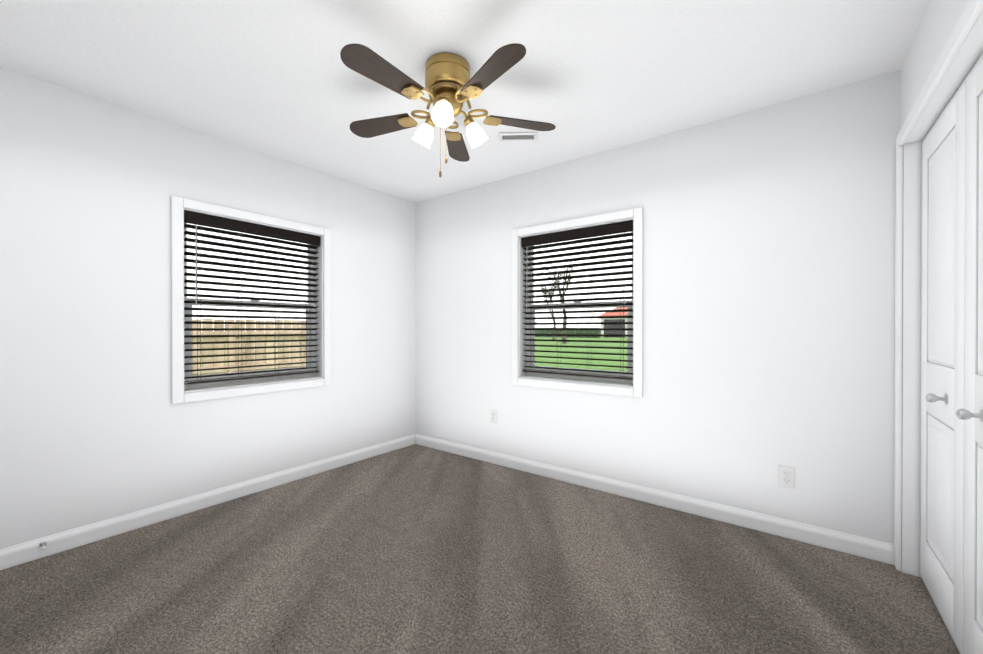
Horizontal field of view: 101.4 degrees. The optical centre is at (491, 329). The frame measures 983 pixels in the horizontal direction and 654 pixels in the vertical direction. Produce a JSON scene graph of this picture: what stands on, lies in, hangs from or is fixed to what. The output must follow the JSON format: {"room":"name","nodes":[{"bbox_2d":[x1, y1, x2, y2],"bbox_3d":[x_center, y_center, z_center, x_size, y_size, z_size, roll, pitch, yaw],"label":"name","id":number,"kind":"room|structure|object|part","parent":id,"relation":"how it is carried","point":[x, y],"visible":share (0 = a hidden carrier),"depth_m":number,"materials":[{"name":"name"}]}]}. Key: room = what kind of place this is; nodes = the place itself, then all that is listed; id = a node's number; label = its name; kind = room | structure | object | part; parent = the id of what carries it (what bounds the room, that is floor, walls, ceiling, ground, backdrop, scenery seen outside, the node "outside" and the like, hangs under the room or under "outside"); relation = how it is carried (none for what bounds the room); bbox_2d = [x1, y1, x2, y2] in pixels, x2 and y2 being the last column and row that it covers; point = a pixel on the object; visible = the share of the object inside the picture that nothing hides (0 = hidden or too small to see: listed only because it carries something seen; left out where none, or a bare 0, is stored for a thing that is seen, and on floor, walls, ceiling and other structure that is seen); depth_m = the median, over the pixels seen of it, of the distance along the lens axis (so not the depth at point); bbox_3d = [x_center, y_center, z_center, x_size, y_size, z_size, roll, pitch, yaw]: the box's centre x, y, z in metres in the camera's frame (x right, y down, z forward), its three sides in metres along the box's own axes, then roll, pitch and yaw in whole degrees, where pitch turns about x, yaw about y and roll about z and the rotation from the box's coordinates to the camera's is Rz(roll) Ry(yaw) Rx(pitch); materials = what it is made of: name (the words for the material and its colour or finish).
{"room":"empty bedroom","nodes":[
{"label":"empty bedroom","id":0,"kind":"room"},
{"bbox_2d":[0,66,414,548],"bbox_3d":[-1.831,-0.061,2.815,0.160,2.440,3.300,0,0,37],"label":"wall","id":1,"kind":"structure","parent":0,"point":[96,425],"depth_m":2.35,"materials":[{"name":"paint"}]},
{"bbox_2d":[39,541,46,549],"bbox_3d":[-2.262,1.092,2.030,0.079,0.022,0.022,0,0,37],"label":"doorstop","id":2,"kind":"object","parent":1,"relation":"attached to","point":[42,544],"visible":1,"depth_m":2.04,"materials":[{"name":"silver metal"}]},
{"bbox_2d":[0,434,414,569],"bbox_3d":[-1.766,1.110,2.761,0.014,0.098,3.286,0,0,37],"label":"baseboard","id":3,"kind":"structure","parent":1,"relation":"attached to","point":[20,553],"depth_m":2.48,"materials":[{"name":"paint"}]},
{"bbox_2d":[171,196,330,403],"bbox_3d":[-1.715,-0.187,2.949,0.174,1.286,1.061,0,0,37],"label":"window unit","id":4,"kind":"structure","parent":1,"relation":"in","point":[187,360],"depth_m":2.85,"materials":[{"name":"plastic"}]},
{"bbox_2d":[184,210,319,384],"bbox_3d":[-1.692,-0.205,2.932,0.075,1.114,0.917,0,0,37],"label":"window blind","id":5,"kind":"object","parent":4,"relation":"attached to","point":[208,221],"visible":0.9,"depth_m":2.86,"materials":[{"name":"black plastic"}]},
{"bbox_2d":[0,0,928,202],"bbox_3d":[-0.079,-1.326,1.488,4.550,0.100,3.620,0,0,37],"label":"ceiling","id":6,"kind":"structure","parent":0,"point":[280,79],"depth_m":1.93,"materials":[{"name":"paint"}]},
{"bbox_2d":[340,43,555,177],"bbox_3d":[-0.241,-1.009,1.917,1.080,0.538,1.037,0,0,37],"label":"ceiling fan","id":7,"kind":"object","parent":6,"relation":"hanging from","point":[451,87],"visible":1,"depth_m":1.86,"materials":[{"name":"brown wood"}]},
{"bbox_3d":[-0.446,-1.055,1.650,0.128,0.006,0.365,-14,-8,37],"label":"blade","id":8,"kind":"part","parent":7,"relation":"part of","materials":[{"name":"brown wood"}]},
{"bbox_3d":[-0.571,-1.056,2.082,0.365,0.006,0.128,0,-11,20],"label":"blade","id":9,"kind":"part","parent":7,"relation":"part of","materials":[{"name":"brown wood"}]},
{"bbox_3d":[-0.344,-0.981,2.035,0.116,0.126,0.099,0,0,32],"label":"lamp shade","id":10,"kind":"part","parent":7,"relation":"part of","materials":[{"name":"white glass"}]},
{"bbox_3d":[-0.295,-1.049,2.004,0.082,0.073,0.051,0,0,32],"label":"arm","id":11,"kind":"part","parent":7,"relation":"part of"},
{"bbox_3d":[-0.216,-0.980,1.796,0.099,0.126,0.116,0,0,2],"label":"lamp shade","id":12,"kind":"part","parent":7,"relation":"part of","materials":[{"name":"white glass"}]},
{"bbox_3d":[-0.216,-1.000,1.814,0.038,0.058,0.050,0,0,2],"label":"bulb","id":13,"kind":"part","parent":7,"relation":"part of","materials":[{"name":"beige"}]},
{"bbox_3d":[-0.200,-1.057,2.334,0.128,0.006,0.365,11,1,2],"label":"blade","id":14,"kind":"part","parent":7,"relation":"part of","materials":[{"name":"brown wood"}]},
{"bbox_3d":[-0.125,-1.049,1.999,0.082,0.073,0.051,0,0,-28],"label":"arm","id":15,"kind":"part","parent":7,"relation":"part of"},
{"bbox_3d":[-0.073,-0.981,2.026,0.116,0.126,0.099,0,0,-28],"label":"lamp shade","id":16,"kind":"part","parent":7,"relation":"part of","materials":[{"name":"white glass"}]},
{"bbox_3d":[0.004,-1.055,1.636,0.128,0.006,0.365,-13,8,-33],"label":"blade","id":17,"kind":"part","parent":7,"relation":"part of","materials":[{"name":"brown wood"}]},
{"bbox_3d":[0.156,-1.056,2.059,0.365,0.006,0.128,0,11,-16],"label":"blade","id":18,"kind":"part","parent":7,"relation":"part of","materials":[{"name":"brown wood"}]},
{"bbox_2d":[499,132,537,141],"bbox_3d":[0.176,-1.275,2.655,0.250,0.012,0.110,0,0,2],"label":"ceiling vent","id":19,"kind":"object","parent":6,"relation":"in","point":[515,136],"visible":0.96,"depth_m":2.65,"materials":[{"name":"white metal"}]},
{"bbox_2d":[0,444,959,653],"bbox_3d":[-0.079,1.214,1.498,4.550,0.100,3.620,0,0,37],"label":"floor","id":20,"kind":"structure","parent":0,"point":[415,549],"depth_m":1.86,"materials":[{"name":"carpet"}]},
{"bbox_2d":[415,70,900,543],"bbox_3d":[0.668,-0.062,3.096,3.490,2.440,0.160,0,0,37],"label":"wall","id":21,"kind":"structure","parent":0,"point":[768,290],"depth_m":2.43,"materials":[{"name":"paint"}]},
{"bbox_2d":[490,410,496,423],"bbox_3d":[0.018,0.751,3.485,0.070,0.115,0.009,0,0,37],"label":"electrical outlet","id":22,"kind":"object","parent":21,"relation":"attached to","point":[493,416],"visible":1,"depth_m":3.48,"materials":[{"name":"white plastic"}]},
{"bbox_2d":[512,207,642,397],"bbox_3d":[0.645,-0.187,3.100,1.061,1.286,0.174,0,0,37],"label":"window unit","id":23,"kind":"structure","parent":21,"relation":"in","point":[629,364],"depth_m":3.06,"materials":[{"name":"plastic"}]},
{"bbox_2d":[521,220,632,379],"bbox_3d":[0.627,-0.206,3.076,0.917,1.114,0.075,0,0,37],"label":"window blind","id":24,"kind":"object","parent":23,"relation":"attached to","point":[602,231],"visible":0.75,"depth_m":3.04,"materials":[{"name":"black plastic"}]},
{"bbox_2d":[415,434,893,564],"bbox_3d":[0.616,1.109,3.032,3.490,0.098,0.014,0,0,37],"label":"baseboard","id":25,"kind":"structure","parent":21,"relation":"attached to","point":[872,549],"depth_m":2.53,"materials":[{"name":"paint"}]},
{"bbox_2d":[779,465,794,487],"bbox_3d":[1.653,0.823,2.251,0.070,0.115,0.009,0,0,37],"label":"electrical outlet","id":26,"kind":"object","parent":21,"relation":"attached to","point":[786,476],"visible":1,"depth_m":2.25,"materials":[{"name":"white plastic"}]},
{"bbox_2d":[901,0,968,126],"bbox_3d":[1.067,-0.053,0.628,0.120,2.440,3.300,0,0,37],"label":"wall","id":27,"kind":"structure","parent":0,"point":[939,20],"depth_m":1.59,"materials":[{"name":"paint"}]},
{"bbox_2d":[894,0,982,576],"bbox_3d":[1.641,0.108,1.405,0.138,2.112,1.360,0,0,37],"label":"door frame","id":28,"kind":"structure","parent":27,"relation":"attached to","point":[967,56],"depth_m":1.90,"materials":[{"name":"paint"}]},
{"bbox_2d":[920,79,965,653],"bbox_3d":[1.821,0.137,1.650,0.091,2.028,0.605,0,0,37],"label":"closet door","id":29,"kind":"structure","parent":27,"relation":"in","point":[942,358],"depth_m":1.58,"materials":[{"name":"paint"}]},
{"bbox_2d":[956,53,982,653],"bbox_3d":[1.455,0.139,1.164,0.091,2.028,0.605,0,0,37],"label":"closet door","id":30,"kind":"structure","parent":27,"relation":"in","point":[970,414],"depth_m":1.32,"materials":[{"name":"paint"}]},
{"label":"outside","id":31,"kind":"structure","parent":0,"visible":0},
{"bbox_2d":[201,337,626,386],"bbox_3d":[9.457,1.439,84.061,240.000,0.300,260.000,0,0,37],"label":"lawn","id":32,"kind":"structure","parent":31,"point":[596,362],"depth_m":24.91,"materials":[{"name":"green plant"}]},
{"bbox_2d":[192,319,312,388],"bbox_3d":[-4.006,0.706,6.715,0.108,1.775,10.302,0,0,37],"label":"fence","id":33,"kind":"object","parent":32,"relation":"on","point":[228,358],"depth_m":6.71,"materials":[{"name":"brown wood"}]},
{"bbox_2d":[539,282,555,339],"bbox_3d":[7.626,-2.318,51.572,3.105,7.614,4.486,0,0,37],"label":"tree","id":34,"kind":"object","parent":32,"relation":"on","point":[552,315],"depth_m":51.84,"materials":[{"name":"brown plant"}]},
{"bbox_2d":[538,261,576,343],"bbox_3d":[7.339,-3.189,43.081,6.361,9.393,7.891,0,0,37],"label":"tree","id":35,"kind":"object","parent":32,"relation":"on","point":[564,320],"depth_m":42.59,"materials":[{"name":"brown plant"}]},
{"bbox_2d":[535,330,600,337],"bbox_3d":[-3.344,0.023,82.530,51.697,2.542,1.926,0,0,31],"label":"hedge","id":36,"kind":"object","parent":32,"relation":"on","point":[572,332],"depth_m":70.75,"materials":[{"name":"green plant"}]},
{"bbox_2d":[598,307,627,336],"bbox_3d":[28.434,-1.980,75.993,16.200,6.600,11.200,0,0,15],"label":"house","id":37,"kind":"structure","parent":32,"relation":"on","point":[611,320],"depth_m":72.62,"materials":[{"name":"tile"}]}
]}

